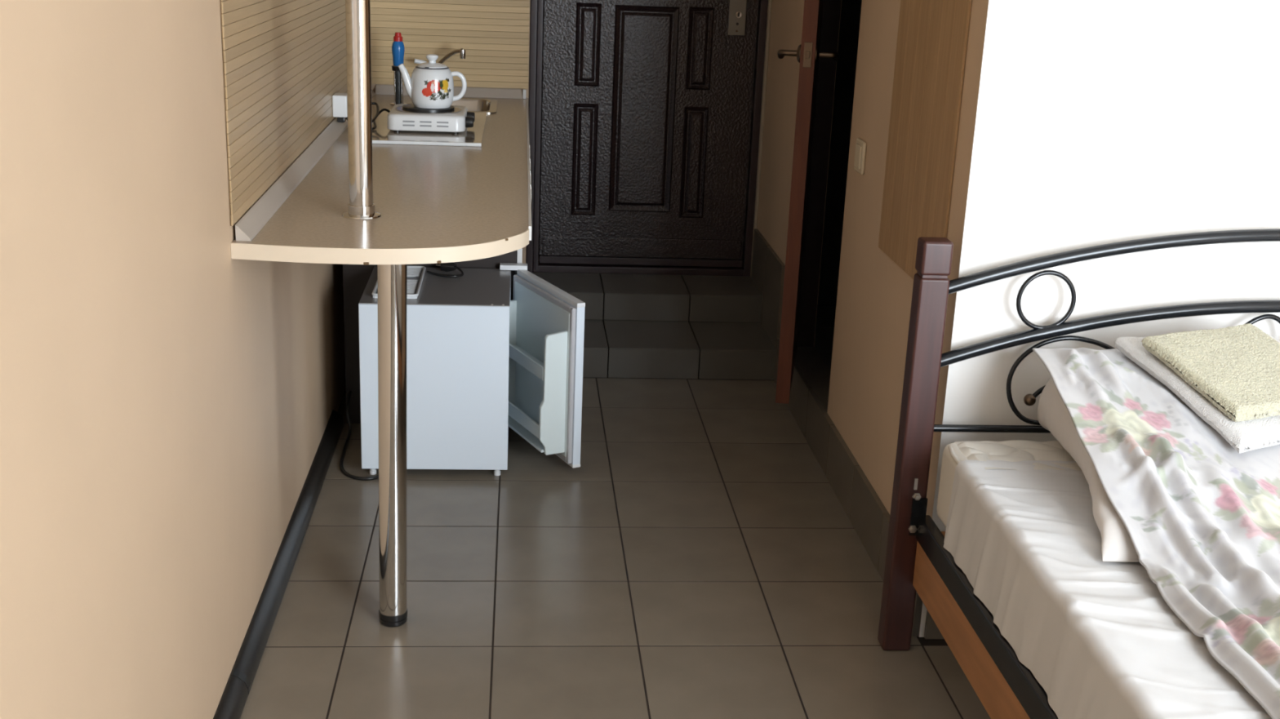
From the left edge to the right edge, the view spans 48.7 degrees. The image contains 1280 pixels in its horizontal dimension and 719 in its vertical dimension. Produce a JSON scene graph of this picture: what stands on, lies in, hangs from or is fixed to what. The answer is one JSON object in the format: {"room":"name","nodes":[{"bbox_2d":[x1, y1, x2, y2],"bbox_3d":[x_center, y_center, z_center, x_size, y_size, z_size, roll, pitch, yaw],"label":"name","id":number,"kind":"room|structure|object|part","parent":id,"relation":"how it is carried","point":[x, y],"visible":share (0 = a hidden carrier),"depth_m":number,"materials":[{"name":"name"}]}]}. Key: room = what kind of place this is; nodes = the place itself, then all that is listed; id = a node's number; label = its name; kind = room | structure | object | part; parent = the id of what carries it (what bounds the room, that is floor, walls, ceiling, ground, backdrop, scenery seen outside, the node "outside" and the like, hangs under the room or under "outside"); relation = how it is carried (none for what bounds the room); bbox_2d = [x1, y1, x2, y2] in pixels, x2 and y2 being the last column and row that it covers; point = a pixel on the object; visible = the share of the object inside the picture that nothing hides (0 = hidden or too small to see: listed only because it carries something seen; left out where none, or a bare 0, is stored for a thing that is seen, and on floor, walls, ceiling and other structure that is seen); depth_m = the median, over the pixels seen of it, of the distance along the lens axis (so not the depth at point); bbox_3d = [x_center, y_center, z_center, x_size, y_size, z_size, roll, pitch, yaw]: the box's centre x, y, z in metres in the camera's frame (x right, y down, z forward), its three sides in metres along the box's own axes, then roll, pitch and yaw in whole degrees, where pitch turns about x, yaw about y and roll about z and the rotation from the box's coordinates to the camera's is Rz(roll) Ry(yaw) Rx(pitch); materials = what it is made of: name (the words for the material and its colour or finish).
{"room":"studio apartment","nodes":[
{"label":"studio apartment","id":0,"kind":"room"},
{"bbox_2d":[0,0,345,718],"bbox_3d":[-0.877,-0.456,2.497,0.150,2.700,6.370,1,17,-5],"label":"wall","id":1,"kind":"structure","parent":0,"point":[168,399],"depth_m":2.18,"materials":[{"name":"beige paint"}]},
{"bbox_2d":[213,410,344,718],"bbox_3d":[-0.782,0.908,2.253,0.037,0.048,4.860,1,17,-5],"label":"baseboard","id":2,"kind":"structure","parent":1,"relation":"attached to","point":[231,705],"depth_m":3.40,"materials":[{"name":"black plastic"}]},
{"bbox_2d":[220,0,346,226],"bbox_3d":[-0.921,-1.053,4.016,0.005,0.820,2.612,1,17,-5],"label":"panel","id":3,"kind":"object","parent":1,"relation":"attached to","point":[284,61],"visible":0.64,"depth_m":3.35,"materials":[{"name":"brown wood"}]},
{"bbox_2d":[332,93,347,122],"bbox_3d":[-0.935,-0.787,4.422,0.046,0.086,0.072,1,17,-5],"label":"wall socket","id":4,"kind":"object","parent":3,"relation":"attached to","point":[340,105],"visible":0.86,"depth_m":4.39,"materials":[{"name":"white plastic"}]},
{"bbox_2d":[371,0,530,263],"bbox_3d":[-0.809,-1.361,5.436,0.769,2.700,0.250,1,17,-5],"label":"wall","id":5,"kind":"structure","parent":0,"point":[373,86],"depth_m":5.43,"materials":[{"name":"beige paint"}]},
{"bbox_2d":[369,0,529,88],"bbox_3d":[-0.716,-1.436,5.285,0.609,0.820,0.005,1,17,-5],"label":"panel","id":6,"kind":"object","parent":5,"relation":"attached to","point":[494,34],"visible":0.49,"depth_m":5.35,"materials":[{"name":"brown wood"}]},
{"bbox_2d":[525,2,543,262],"bbox_3d":[0.083,-1.356,5.542,1.027,2.700,0.190,1,17,-5],"label":"wall","id":7,"kind":"structure","parent":0,"point":[530,2],"depth_m":5.60,"materials":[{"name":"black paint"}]},
{"bbox_2d":[525,0,768,276],"bbox_3d":[0.038,-1.322,5.481,0.924,2.023,0.110,1,17,-5],"label":"door","id":8,"kind":"structure","parent":7,"relation":"in","point":[647,125],"depth_m":5.59,"materials":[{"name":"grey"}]},
{"bbox_3d":[-0.220,-0.791,5.610,0.098,0.446,0.012,1,17,-5],"label":"panel","id":9,"kind":"part","parent":8,"relation":"part of","materials":[{"name":"black"}]},
{"bbox_3d":[-0.202,-1.219,5.478,0.098,0.317,0.012,1,17,-5],"label":"panel","id":10,"kind":"part","parent":8,"relation":"part of","materials":[{"name":"black"}]},
{"bbox_3d":[0.004,-0.406,5.778,0.829,0.030,0.054,1,17,-5],"label":"kick rail","id":11,"kind":"part","parent":8,"relation":"part of","materials":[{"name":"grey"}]},
{"bbox_3d":[0.009,-0.454,5.741,0.807,0.081,0.016,1,17,-5],"label":"rail","id":12,"kind":"part","parent":8,"relation":"part of","materials":[{"name":"black"}]},
{"bbox_3d":[0.013,-0.979,5.570,0.250,0.806,0.012,1,17,-5],"label":"panel","id":13,"kind":"part","parent":8,"relation":"part of","materials":[{"name":"black"}]},
{"bbox_3d":[0.216,-0.785,5.648,0.098,0.446,0.012,1,17,-5],"label":"panel","id":14,"kind":"part","parent":8,"relation":"part of","materials":[{"name":"black"}]},
{"bbox_3d":[0.234,-1.212,5.516,0.098,0.317,0.012,1,17,-5],"label":"panel","id":15,"kind":"part","parent":8,"relation":"part of","materials":[{"name":"black"}]},
{"bbox_3d":[0.381,-1.397,5.470,0.065,0.276,0.010,1,17,-5],"label":"lock plate","id":16,"kind":"part","parent":8,"relation":"part of","materials":[{"name":"silver metal"}]},
{"bbox_2d":[240,377,991,718],"bbox_3d":[1.252,0.947,2.654,4.461,0.100,5.500,1,17,-5],"label":"floor","id":17,"kind":"structure","parent":0,"point":[699,559],"depth_m":3.50,"materials":[{"name":"tile"}]},
{"bbox_2d":[339,391,378,480],"bbox_3d":[-0.878,0.230,4.307,0.155,0.126,0.460,-7,20,-29],"label":"power cable","id":18,"kind":"object","parent":17,"relation":"on","point":[348,415],"visible":0.92,"depth_m":4.32,"materials":[{"name":"black plastic"}]},
{"bbox_2d":[377,264,407,627],"bbox_3d":[-0.556,0.188,3.182,0.100,0.892,0.100,1,17,-5],"label":"support pole","id":19,"kind":"object","parent":17,"relation":"on","point":[392,279],"visible":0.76,"depth_m":3.15,"materials":[{"name":"silver metal"}]},
{"bbox_2d":[342,168,532,423],"bbox_3d":[-0.660,-0.290,4.715,0.588,0.892,0.508,1,17,-5],"label":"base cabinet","id":20,"kind":"object","parent":17,"relation":"on","point":[356,277],"visible":0.13,"depth_m":4.46,"materials":[{"name":"black"}]},
{"bbox_3d":[-0.664,-0.217,4.480,0.541,0.892,0.018,1,17,-5],"label":"panel","id":21,"kind":"part","parent":20,"relation":"part of","materials":[{"name":"black"}]},
{"bbox_3d":[-0.392,-0.294,4.602,0.016,0.789,0.252,1,17,-5],"label":"door","id":22,"kind":"part","parent":20,"relation":"part of","materials":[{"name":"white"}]},
{"bbox_3d":[-0.352,-0.509,4.437,0.029,0.108,0.008,1,17,-5],"label":"handle","id":23,"kind":"part","parent":20,"relation":"part of","materials":[{"name":"silver metal"}]},
{"bbox_2d":[358,262,585,475],"bbox_3d":[-0.503,0.022,4.311,0.642,0.546,0.455,1,17,-5],"label":"mini fridge","id":24,"kind":"object","parent":17,"relation":"on","point":[482,363],"visible":0.94,"depth_m":4.12,"materials":[{"name":"white metal"}]},
{"bbox_2d":[371,265,426,298],"bbox_3d":[-0.715,-0.233,4.212,0.133,0.014,0.353,1,17,-5],"label":"tray","id":25,"kind":"object","parent":24,"relation":"on","point":[415,274],"visible":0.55,"depth_m":4.21,"materials":[{"name":"grey plastic"}]},
{"bbox_3d":[-0.600,-0.221,4.222,0.424,0.003,0.441,1,17,-5],"label":"plate","id":26,"kind":"part","parent":24,"relation":"part of","materials":[{"name":"grey"}]},
{"bbox_2d":[426,262,463,277],"bbox_3d":[-0.591,-0.281,4.346,0.115,0.038,0.088,10,19,24],"label":"cable","id":27,"kind":"object","parent":24,"relation":"on","point":[446,267],"visible":0.91,"depth_m":4.36,"materials":[{"name":"black plastic"}]},
{"bbox_2d":[507,415,544,453],"bbox_3d":[-0.346,0.220,4.363,0.071,0.008,0.358,-7,19,-27],"label":"shelf","id":28,"kind":"object","parent":24,"relation":"attached to","point":[530,437],"depth_m":4.33,"materials":[{"name":"white plastic"}]},
{"bbox_2d":[512,344,543,366],"bbox_3d":[-0.334,0.008,4.300,0.063,0.006,0.358,-7,19,-27],"label":"shelf","id":29,"kind":"object","parent":24,"relation":"attached to","point":[526,349],"depth_m":4.32,"materials":[{"name":"white"}]},
{"bbox_2d":[877,228,1279,718],"bbox_3d":[1.513,0.493,2.278,1.720,1.010,2.039,1,17,-5],"label":"bed","id":30,"kind":"object","parent":17,"relation":"on","point":[917,558],"visible":0.72,"depth_m":3.06,"materials":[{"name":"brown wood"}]},
{"bbox_3d":[0.611,0.206,3.155,0.066,0.968,0.056,1,17,-5],"label":"post","id":31,"kind":"part","parent":30,"relation":"part of","materials":[{"name":"brown wood"}]},
{"bbox_3d":[0.711,0.662,2.264,0.028,0.059,1.926,1,17,-5],"label":"rail","id":32,"kind":"part","parent":30,"relation":"part of","materials":[{"name":"brown wood"}]},
{"bbox_3d":[1.437,0.164,3.210,1.594,0.017,0.017,1,17,-5],"label":"headboard rail","id":33,"kind":"part","parent":30,"relation":"part of","materials":[{"name":"black metal"}]},
{"bbox_2d":[936,440,1081,527],"bbox_3d":[1.511,0.551,2.297,1.562,0.194,1.896,1,17,-5],"label":"mattress","id":34,"kind":"object","parent":30,"relation":"on","point":[1013,451],"visible":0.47,"depth_m":3.04,"materials":[{"name":"white fabric"}]},
{"bbox_2d":[943,460,1271,718],"bbox_3d":[1.293,0.569,2.208,1.169,0.195,1.760,1,17,-5],"label":"sheet","id":35,"kind":"object","parent":34,"relation":"on","point":[1100,638],"visible":0.63,"depth_m":2.45,"materials":[{"name":"white fabric"}]},
{"bbox_2d":[1036,377,1139,562],"bbox_3d":[1.163,0.179,2.813,0.724,0.201,0.617,1,17,-5],"label":"pillow","id":36,"kind":"object","parent":35,"relation":"on","point":[1117,545],"visible":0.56,"depth_m":2.73,"materials":[{"name":"white fabric"}]},
{"bbox_2d":[1032,347,1279,718],"bbox_3d":[1.328,0.303,2.390,0.898,0.256,1.473,1,17,-5],"label":"blanket","id":37,"kind":"object","parent":35,"relation":"on","point":[1201,516],"visible":0.74,"depth_m":2.60,"materials":[{"name":"white fabric"}]},
{"bbox_2d":[1115,332,1279,453],"bbox_3d":[1.243,0.049,2.917,0.360,0.140,0.385,-5,19,-22],"label":"towel","id":38,"kind":"object","parent":37,"relation":"on","point":[1246,436],"visible":0.3,"depth_m":2.78,"materials":[{"name":"white fabric"}]},
{"bbox_2d":[1141,323,1279,422],"bbox_3d":[1.226,0.022,2.861,0.314,0.119,0.273,-3,18,-17],"label":"towel","id":39,"kind":"object","parent":38,"relation":"on","point":[1237,369],"visible":1,"depth_m":2.85,"materials":[{"name":"beige fabric"}]},
{"bbox_2d":[532,269,776,380],"bbox_3d":[-0.292,-0.114,5.499,1.546,0.323,0.812,1,17,-5],"label":"steps","id":40,"kind":"structure","parent":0,"point":[637,326],"depth_m":5.41,"materials":[{"name":"tile"}]},
{"bbox_2d":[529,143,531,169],"bbox_3d":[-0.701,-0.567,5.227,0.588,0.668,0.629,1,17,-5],"label":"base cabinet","id":41,"kind":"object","parent":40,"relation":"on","point":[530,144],"visible":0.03,"depth_m":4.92,"materials":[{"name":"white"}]},
{"bbox_2d":[231,84,531,265],"bbox_3d":[-0.634,-0.620,4.160,0.617,0.069,2.645,1,17,-5],"label":"countertop","id":42,"kind":"structure","parent":41,"relation":"on","point":[436,204],"depth_m":3.37,"materials":[{"name":"laminate"}]},
{"bbox_2d":[342,0,381,219],"bbox_3d":[-0.600,-1.127,2.969,0.088,1.673,0.088,1,17,-5],"label":"pole","id":43,"kind":"object","parent":42,"relation":"on","point":[361,206],"visible":1,"depth_m":3.13,"materials":[{"name":"silver metal"}]},
{"bbox_2d":[390,65,406,105],"bbox_3d":[-0.867,-0.985,5.081,0.060,0.137,0.060,1,17,-5],"label":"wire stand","id":44,"kind":"object","parent":42,"relation":"on","point":[398,82],"visible":0.69,"depth_m":5.07,"materials":[{"name":"black metal"}]},
{"bbox_3d":[-0.878,-0.978,5.069,0.005,0.122,0.005,-6,19,-26],"label":"rod","id":45,"kind":"part","parent":44,"relation":"part of","materials":[{"name":"silver metal"}]},
{"bbox_2d":[391,31,404,66],"bbox_3d":[-0.862,-1.108,5.043,0.045,0.117,0.045,1,17,-5],"label":"detergent bottle","id":46,"kind":"object","parent":44,"relation":"on","point":[397,46],"visible":0.9,"depth_m":5.03,"materials":[{"name":"blue plastic"}]},
{"bbox_3d":[-0.855,-0.977,5.072,0.005,0.122,0.005,8,18,16],"label":"rod","id":47,"kind":"part","parent":44,"relation":"part of","materials":[{"name":"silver metal"}]},
{"bbox_2d":[372,109,487,146],"bbox_3d":[-0.687,-0.752,4.566,0.367,0.010,0.706,1,17,-5],"label":"board","id":48,"kind":"object","parent":42,"relation":"on","point":[471,136],"visible":0.56,"depth_m":4.34,"materials":[{"name":"silver"}]},
{"bbox_2d":[346,102,475,133],"bbox_3d":[-0.727,-0.774,4.498,0.398,0.068,0.271,1,17,-5],"label":"hotplate","id":49,"kind":"object","parent":48,"relation":"on","point":[402,117],"visible":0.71,"depth_m":4.38,"materials":[{"name":"white metal"}]},
{"bbox_3d":[-0.857,-0.771,4.476,0.096,0.066,0.199,6,18,13],"label":"cord","id":50,"kind":"part","parent":49,"relation":"part of","materials":[{"name":"black plastic"}]},
{"bbox_3d":[-0.672,-0.800,4.495,0.164,0.012,0.164,1,17,-5],"label":"burner","id":51,"kind":"part","parent":49,"relation":"part of","materials":[{"name":"black metal"}]},
{"bbox_2d":[398,53,466,108],"bbox_3d":[-0.654,-0.880,4.458,0.179,0.164,0.135,10,19,23],"label":"kettle","id":52,"kind":"object","parent":49,"relation":"on","point":[431,83],"visible":1,"depth_m":4.42,"materials":[{"name":"ceramic"}]},
{"bbox_3d":[-0.725,-0.873,4.447,0.070,0.114,0.037,-1,17,-11],"label":"spout","id":53,"kind":"part","parent":52,"relation":"part of","materials":[{"name":"white ceramic"}]},
{"bbox_3d":[-0.653,-0.927,4.444,0.096,0.014,0.096,-1,17,-11],"label":"lid","id":54,"kind":"part","parent":52,"relation":"part of","materials":[{"name":"white ceramic"}]},
{"bbox_3d":[-0.652,-0.946,4.438,0.039,0.028,0.039,-1,17,-11],"label":"lid knob","id":55,"kind":"part","parent":52,"relation":"part of","materials":[{"name":"white ceramic"}]},
{"bbox_3d":[-0.575,-0.865,4.479,0.051,0.095,0.015,-1,17,-11],"label":"handle","id":56,"kind":"part","parent":52,"relation":"part of","materials":[{"name":"white ceramic"}]},
{"bbox_3d":[-0.536,-0.746,4.444,0.026,0.035,0.035,1,17,-5],"label":"knob","id":57,"kind":"part","parent":49,"relation":"part of","materials":[{"name":"black plastic"}]},
{"bbox_3d":[-0.546,-0.782,4.558,0.026,0.035,0.035,1,17,-5],"label":"knob","id":58,"kind":"part","parent":49,"relation":"part of","materials":[{"name":"black plastic"}]},
{"bbox_2d":[413,48,466,63],"bbox_3d":[-0.736,-1.074,5.288,0.219,0.193,0.078,9,18,20],"label":"faucet","id":59,"kind":"object","parent":42,"relation":"on","point":[462,51],"visible":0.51,"depth_m":5.23,"materials":[{"name":"silver metal"}]},
{"bbox_3d":[-0.812,-1.111,5.298,0.070,0.035,0.017,-4,18,-21],"label":"lever","id":60,"kind":"part","parent":59,"relation":"part of","materials":[{"name":"white plastic"}]},
{"bbox_3d":[-0.720,-1.106,5.260,0.157,0.114,0.018,14,21,33],"label":"spout","id":61,"kind":"part","parent":59,"relation":"part of","materials":[{"name":"silver metal"}]},
{"bbox_2d":[451,97,497,113],"bbox_3d":[-0.669,-0.870,5.159,0.292,0.124,0.384,1,17,-5],"label":"sink","id":62,"kind":"object","parent":42,"relation":"in","point":[482,105],"visible":0.3,"depth_m":5.31,"materials":[{"name":"silver metal"}]},
{"bbox_2d":[813,0,862,370],"bbox_3d":[1.327,-1.009,4.419,1.265,2.600,2.710,1,17,-5],"label":"wall","id":63,"kind":"structure","parent":0,"point":[850,18],"depth_m":5.46,"materials":[{"name":"black"}]},
{"bbox_2d":[757,0,972,514],"bbox_3d":[0.645,-0.972,4.374,0.100,2.700,2.710,1,17,-5],"label":"wall","id":64,"kind":"structure","parent":0,"point":[874,295],"depth_m":3.95,"materials":[{"name":"beige paint"}]},
{"bbox_2d":[750,0,772,276],"bbox_3d":[0.498,-1.302,5.471,0.012,2.027,0.027,1,17,-5],"label":"trim","id":65,"kind":"structure","parent":64,"relation":"attached to","point":[770,2],"depth_m":5.57,"materials":[{"name":"beige"}]},
{"bbox_2d":[795,0,862,412],"bbox_3d":[0.638,-0.870,4.422,0.098,1.962,0.711,1,17,-5],"label":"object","id":66,"kind":"structure","parent":64,"relation":"in","point":[817,374],"depth_m":4.85,"materials":[{"name":"grey wood"}]},
{"bbox_2d":[775,0,839,404],"bbox_3d":[0.530,-0.876,4.442,0.184,1.930,0.662,5,17,7],"label":"door","id":67,"kind":"structure","parent":66,"relation":"attached to","point":[808,53],"depth_m":4.26,"materials":[{"name":"brown wood"}]},
{"bbox_3d":[0.439,-0.905,4.193,0.062,0.033,0.115,5,17,7],"label":"lever","id":68,"kind":"part","parent":67,"relation":"part of","materials":[{"name":"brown metal"}]},
{"bbox_3d":[0.559,-0.896,4.178,0.062,0.033,0.115,5,17,7],"label":"lever","id":69,"kind":"part","parent":67,"relation":"part of","materials":[{"name":"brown metal"}]},
{"bbox_2d":[751,228,922,636],"bbox_3d":[0.559,0.065,4.517,0.015,0.430,2.597,1,17,-5],"label":"baseboard","id":70,"kind":"structure","parent":64,"relation":"attached to","point":[868,515],"depth_m":4.31,"materials":[{"name":"tile"}]},
{"bbox_2d":[853,137,866,175],"bbox_3d":[0.616,-0.571,3.972,0.014,0.092,0.096,1,17,-5],"label":"light switch","id":71,"kind":"object","parent":64,"relation":"attached to","point":[860,146],"visible":1,"depth_m":3.94,"materials":[{"name":"beige plastic"}]},
{"bbox_2d":[878,0,972,279],"bbox_3d":[0.687,-0.930,3.263,0.006,1.500,0.564,1,17,-5],"label":"wood panel","id":72,"kind":"object","parent":64,"relation":"attached to","point":[932,37],"visible":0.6,"depth_m":3.36,"materials":[{"name":"brown wood"}]},
{"bbox_2d":[919,0,1279,637],"bbox_3d":[2.083,-0.532,3.148,2.765,2.700,0.110,1,17,-5],"label":"wall","id":73,"kind":"structure","parent":0,"point":[1083,123],"depth_m":3.05,"materials":[{"name":"white paint"}]},
{"bbox_2d":[924,609,943,639],"bbox_3d":[1.962,0.630,3.437,2.587,0.100,0.012,1,17,-5],"label":"baseboard","id":74,"kind":"structure","parent":73,"relation":"attached to","point":[931,631],"depth_m":3.33,"materials":[{"name":"tile"}]}
]}

